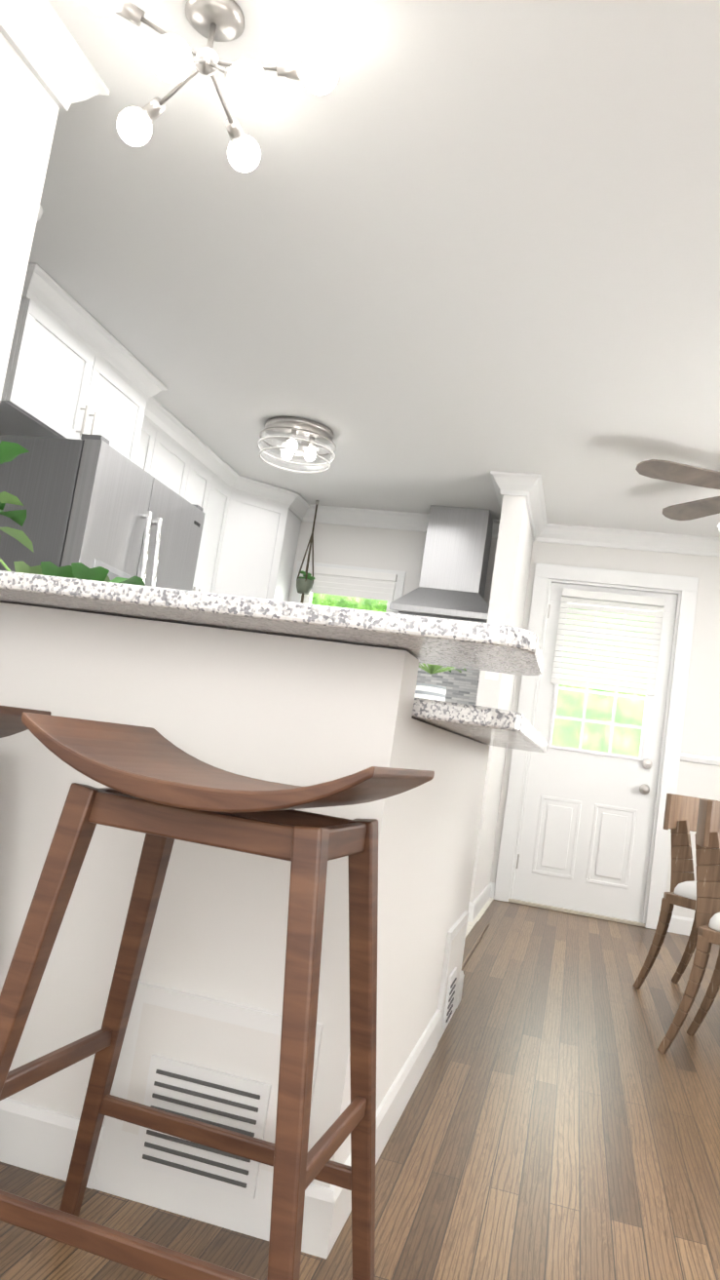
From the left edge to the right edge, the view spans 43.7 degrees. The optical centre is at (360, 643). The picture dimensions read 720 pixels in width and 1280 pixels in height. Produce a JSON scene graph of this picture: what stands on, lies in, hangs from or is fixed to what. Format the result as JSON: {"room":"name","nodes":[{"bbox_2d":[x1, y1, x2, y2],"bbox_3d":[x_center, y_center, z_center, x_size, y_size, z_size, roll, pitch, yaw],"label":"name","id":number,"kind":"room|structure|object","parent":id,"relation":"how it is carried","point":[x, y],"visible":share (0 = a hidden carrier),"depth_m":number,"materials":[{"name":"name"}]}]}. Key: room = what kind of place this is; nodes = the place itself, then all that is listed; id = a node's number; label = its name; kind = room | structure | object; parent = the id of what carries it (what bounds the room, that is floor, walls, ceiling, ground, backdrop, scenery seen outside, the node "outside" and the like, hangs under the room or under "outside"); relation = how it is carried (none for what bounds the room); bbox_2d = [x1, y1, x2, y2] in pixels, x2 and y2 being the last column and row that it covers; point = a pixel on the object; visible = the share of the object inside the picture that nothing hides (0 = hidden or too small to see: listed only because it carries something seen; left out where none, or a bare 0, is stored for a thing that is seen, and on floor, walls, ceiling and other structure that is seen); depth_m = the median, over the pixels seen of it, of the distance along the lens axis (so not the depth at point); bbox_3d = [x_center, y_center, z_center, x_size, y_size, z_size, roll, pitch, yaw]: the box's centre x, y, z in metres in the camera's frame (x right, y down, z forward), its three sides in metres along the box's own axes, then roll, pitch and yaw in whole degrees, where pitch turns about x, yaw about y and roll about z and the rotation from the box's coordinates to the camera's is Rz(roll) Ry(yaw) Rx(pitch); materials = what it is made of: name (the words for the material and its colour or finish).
{"room":"kitchen and dining room","nodes":[
{"label":"kitchen and dining room","id":0,"kind":"room"},
{"bbox_2d":[0,31,59,401],"bbox_3d":[-1.411,-0.553,0.374,0.120,2.400,3.720,7,-7,14],"label":"wall","id":1,"kind":"structure","parent":0,"point":[29,107],"depth_m":2.16,"materials":[{"name":"white paint"}]},
{"bbox_2d":[0,0,109,112],"bbox_3d":[-1.130,-1.656,0.574,0.088,0.105,3.678,7,-7,14],"label":"crown molding","id":2,"kind":"structure","parent":1,"relation":"attached to","point":[41,41],"depth_m":2.15,"materials":[{"name":"white wood"}]},
{"bbox_2d":[0,899,719,1279],"bbox_3d":[0.498,1.138,1.796,3.467,0.050,7.830,7,-7,14],"label":"floor","id":3,"kind":"structure","parent":0,"point":[560,1118],"depth_m":2.00,"materials":[{"name":"brown wood"}]},
{"bbox_2d":[0,705,51,737],"bbox_3d":[-0.889,0.464,1.468,0.525,0.800,0.385,7,-7,12],"label":"bar stool","id":4,"kind":"object","parent":3,"relation":"on","point":[11,723],"visible":0.6,"depth_m":1.55,"materials":[{"name":"brown wood"}]},
{"bbox_2d":[0,602,66,953],"bbox_3d":[-0.826,0.411,1.805,0.510,0.995,0.140,7,-7,14],"label":"wall","id":5,"kind":"structure","parent":3,"relation":"on","point":[29,635],"depth_m":1.73,"materials":[{"name":"white paint"}]},
{"bbox_2d":[0,570,544,675],"bbox_3d":[-0.350,-0.056,1.702,1.368,0.032,0.410,7,-7,14],"label":"bar","id":6,"kind":"object","parent":5,"relation":"on","point":[476,645],"visible":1,"depth_m":1.49,"materials":[{"name":"stone"}]},
{"bbox_2d":[0,440,145,585],"bbox_3d":[-0.693,-0.272,1.785,0.579,0.309,0.493,7,-7,14],"label":"pothos plant","id":7,"kind":"object","parent":6,"relation":"on","point":[10,451],"visible":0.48,"depth_m":1.77,"materials":[{"name":"green plant"}]},
{"bbox_2d":[0,711,434,1279],"bbox_3d":[-0.225,0.536,1.235,0.525,0.800,0.385,6,-7,17],"label":"bar stool","id":8,"kind":"object","parent":3,"relation":"on","point":[162,792],"visible":1,"depth_m":1.17,"materials":[{"name":"brown wood"}]},
{"bbox_2d":[0,610,490,1241],"bbox_3d":[-0.086,0.589,2.408,0.653,0.995,1.743,7,-7,14],"label":"wall","id":9,"kind":"structure","parent":3,"relation":"on","point":[201,1041],"depth_m":1.61,"materials":[{"name":"white paint"}]},
{"bbox_2d":[411,697,547,752],"bbox_3d":[0.083,0.212,2.532,0.830,0.037,1.615,7,-7,14],"label":"countertop","id":10,"kind":"structure","parent":9,"relation":"on","point":[497,727],"depth_m":1.70,"materials":[{"name":"stone"}]},
{"bbox_2d":[414,662,465,700],"bbox_3d":[0.213,0.086,2.622,0.227,0.268,0.215,7,-7,14],"label":"potted plant","id":11,"kind":"object","parent":10,"relation":"on","point":[430,691],"visible":0.19,"depth_m":2.58,"materials":[{"name":"ceramic"}]},
{"bbox_2d":[633,793,718,989],"bbox_3d":[1.474,1.063,3.697,0.447,0.815,0.482,14,-9,-42],"label":"dining chair","id":12,"kind":"object","parent":3,"relation":"on","point":[680,819],"visible":0.81,"depth_m":3.82,"materials":[{"name":"brown wood"}]},
{"bbox_2d":[658,798,719,1053],"bbox_3d":[1.298,0.946,2.899,0.482,0.815,0.447,4,-8,36],"label":"dining chair","id":13,"kind":"object","parent":3,"relation":"on","point":[708,861],"visible":1,"depth_m":2.99,"materials":[{"name":"brown wood"}]},
{"bbox_2d":[28,0,719,537],"bbox_3d":[0.275,-1.355,2.223,4.677,0.080,7.830,7,-7,14],"label":"ceiling","id":14,"kind":"structure","parent":0,"point":[424,255],"depth_m":2.86,"materials":[{"name":"white paint"}]},
{"bbox_2d":[37,204,42,220],"bbox_3d":[-1.111,-1.418,2.937,0.136,0.040,0.136,7,-7,14],"label":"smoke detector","id":15,"kind":"object","parent":14,"relation":"attached to","point":[40,213],"visible":0.04,"depth_m":2.94,"materials":[{"name":"white plastic"}]},
{"bbox_2d":[83,0,338,172],"bbox_3d":[-0.331,-1.261,2.037,0.552,0.322,0.531,7,-7,14],"label":"light","id":16,"kind":"object","parent":14,"relation":"hanging from","point":[173,59],"visible":1,"depth_m":2.00,"materials":[{"name":"white glass"}]},
{"bbox_2d":[257,416,336,473],"bbox_3d":[-0.331,-1.018,4.684,0.410,0.203,0.410,7,-7,14],"label":"kitchen light","id":17,"kind":"object","parent":14,"relation":"attached to","point":[292,433],"visible":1,"depth_m":4.62,"materials":[{"name":"silver metal"}]},
{"bbox_2d":[296,500,319,603],"bbox_3d":[-0.340,-0.578,6.003,0.123,0.780,0.116,7,-7,14],"label":"macrame plant hanger","id":18,"kind":"object","parent":14,"relation":"hanging from","point":[304,583],"visible":0.96,"depth_m":5.97,"materials":[{"name":"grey fabric"}]},
{"bbox_2d":[635,459,719,531],"bbox_3d":[1.930,-0.642,4.138,1.304,0.411,1.274,7,-7,14],"label":"ceiling fan","id":19,"kind":"object","parent":14,"relation":"hanging from","point":[671,471],"visible":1,"depth_m":4.17,"materials":[{"name":"brown wood"}]},
{"bbox_2d":[462,897,493,969],"bbox_3d":[-0.747,1.192,3.950,2.430,0.062,4.250,7,-7,14],"label":"floor","id":20,"kind":"structure","parent":0,"point":[476,929],"depth_m":4.34,"materials":[{"name":"brown wood"}]},
{"bbox_2d":[0,433,205,590],"bbox_3d":[-1.216,0.161,3.615,0.720,1.773,0.930,7,-7,14],"label":"fridge","id":21,"kind":"object","parent":20,"relation":"on","point":[91,501],"visible":0.29,"depth_m":3.25,"materials":[{"name":"silver metal"}]},
{"bbox_2d":[469,495,533,902],"bbox_3d":[0.801,0.333,5.279,0.118,2.400,0.982,7,-7,14],"label":"wall","id":22,"kind":"structure","parent":0,"point":[510,579],"depth_m":4.92,"materials":[{"name":"white paint"}]},
{"bbox_2d":[490,470,514,534],"bbox_3d":[0.858,-0.817,5.356,0.083,0.105,0.958,7,-7,14],"label":"crown molding","id":23,"kind":"structure","parent":22,"relation":"attached to","point":[503,484],"depth_m":4.93,"materials":[{"name":"white wood"}]},
{"bbox_2d":[514,472,549,542],"bbox_3d":[1.033,-0.797,5.310,0.101,0.105,0.958,7,-7,14],"label":"crown molding","id":24,"kind":"structure","parent":22,"relation":"attached to","point":[530,485],"depth_m":5.17,"materials":[{"name":"white wood"}]},
{"bbox_2d":[288,521,719,924],"bbox_3d":[1.015,0.424,5.807,4.717,2.400,0.160,7,-7,14],"label":"wall","id":25,"kind":"structure","parent":0,"point":[399,550],"depth_m":5.66,"materials":[{"name":"white paint"}]},
{"bbox_2d":[290,561,405,613],"bbox_3d":[-0.120,-0.087,6.102,0.810,0.880,0.168,7,-7,14],"label":"kitchen window","id":26,"kind":"structure","parent":25,"relation":"in","point":[368,583],"depth_m":6.06,"materials":[{"name":"white"}]},
{"bbox_2d":[301,504,498,538],"bbox_3d":[0.303,-0.822,6.042,1.485,0.105,0.078,7,-7,14],"label":"crown molding","id":27,"kind":"structure","parent":25,"relation":"attached to","point":[332,515],"depth_m":6.10,"materials":[{"name":"white wood"}]},
{"bbox_2d":[389,504,493,622],"bbox_3d":[0.601,-0.496,5.735,0.666,0.722,0.405,7,-7,14],"label":"range hood","id":28,"kind":"object","parent":25,"relation":"attached to","point":[455,563],"visible":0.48,"depth_m":5.65,"materials":[{"name":"silver metal"}]},
{"bbox_2d":[416,662,480,705],"bbox_3d":[-0.128,0.115,6.034,2.091,0.873,0.020,7,-7,14],"label":"backsplash","id":29,"kind":"structure","parent":25,"relation":"attached to","point":[462,687],"depth_m":5.83,"materials":[{"name":"tile"}]},
{"bbox_2d":[493,562,698,929],"bbox_3d":[1.478,0.599,5.621,1.000,2.149,0.171,7,-7,14],"label":"entry door","id":30,"kind":"structure","parent":25,"relation":"in","point":[581,828],"depth_m":5.59,"materials":[{"name":"white wood"}]},
{"bbox_2d":[548,523,719,556],"bbox_3d":[2.158,-0.602,5.560,2.137,0.105,0.078,7,-7,14],"label":"crown molding","id":31,"kind":"structure","parent":25,"relation":"attached to","point":[687,544],"depth_m":5.67,"materials":[{"name":"white wood"}]},
{"bbox_3d":[-1.670,-0.136,4.382,0.136,2.400,3.990,7,-7,14],"label":"wall","id":32,"kind":"structure","parent":0,"visible":0},
{"bbox_2d":[0,267,155,466],"bbox_3d":[-1.382,-1.109,3.892,0.467,0.507,0.960,7,-7,14],"label":"upper cabinet","id":33,"kind":"object","parent":32,"relation":"attached to","point":[75,370],"depth_m":3.68,"materials":[{"name":"white wood"}]},
{"bbox_2d":[140,396,175,483],"bbox_3d":[-1.305,-0.778,4.555,0.360,0.987,0.444,7,-7,14],"label":"upper cabinet","id":34,"kind":"object","parent":32,"relation":"attached to","point":[158,437],"depth_m":4.72,"materials":[{"name":"white wood"}]},
{"bbox_2d":[163,418,206,504],"bbox_3d":[-1.216,-0.723,4.923,0.360,0.987,0.540,7,-7,14],"label":"upper cabinet","id":35,"kind":"object","parent":32,"relation":"attached to","point":[186,453],"depth_m":5.06,"materials":[{"name":"white wood"}]},
{"bbox_2d":[192,446,237,593],"bbox_3d":[-1.096,-0.649,5.420,0.360,0.987,0.714,7,-7,14],"label":"upper cabinet","id":36,"kind":"object","parent":32,"relation":"attached to","point":[216,484],"depth_m":5.54,"materials":[{"name":"white wood"}]},
{"bbox_2d":[218,473,308,601],"bbox_3d":[-0.831,-0.547,5.968,0.620,0.987,0.662,7,-7,14],"label":"upper cabinet","id":37,"kind":"object","parent":32,"relation":"attached to","point":[258,559],"depth_m":5.84,"materials":[{"name":"white wood"}]},
{"bbox_3d":[2.305,0.127,1.511,0.160,2.400,7.830,7,-7,14],"label":"wall","id":38,"kind":"structure","parent":0,"visible":0},
{"bbox_2d":[0,1097,104,1189],"bbox_3d":[-0.790,0.854,1.649,0.700,0.100,0.014,7,-7,14],"label":"baseboard","id":39,"kind":"structure","parent":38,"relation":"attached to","point":[39,1140],"depth_m":1.59,"materials":[{"name":"white wood"}]},
{"bbox_2d":[304,1008,441,1259],"bbox_3d":[0.086,1.026,2.025,0.014,0.100,1.194,7,-7,14],"label":"baseboard","id":40,"kind":"structure","parent":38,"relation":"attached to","point":[331,1207],"depth_m":1.80,"materials":[{"name":"white wood"}]},
{"bbox_2d":[467,882,495,922],"bbox_3d":[0.698,1.471,5.132,0.017,0.100,0.984,7,-7,14],"label":"baseboard","id":41,"kind":"structure","parent":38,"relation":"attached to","point":[476,907],"depth_m":5.01,"materials":[{"name":"white wood"}]},
{"bbox_2d":[667,915,694,935],"bbox_3d":[2.362,1.724,5.196,1.170,0.100,0.014,7,-7,14],"label":"baseboard","id":42,"kind":"structure","parent":38,"relation":"attached to","point":[681,925],"depth_m":5.31,"materials":[{"name":"white wood"}]},
{"bbox_2d":[680,751,719,766],"bbox_3d":[2.514,0.752,5.301,1.187,0.056,0.022,7,-7,14],"label":"trim","id":43,"kind":"structure","parent":38,"relation":"attached to","point":[700,758],"depth_m":5.40,"materials":[{"name":"white wood"}]},
{"label":"outside","id":44,"kind":"structure","parent":0,"visible":0},
{"bbox_2d":[310,592,654,757],"bbox_3d":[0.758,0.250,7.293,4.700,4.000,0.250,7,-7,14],"label":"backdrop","id":45,"kind":"structure","parent":44,"point":[573,734],"depth_m":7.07,"materials":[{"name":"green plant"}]}
]}

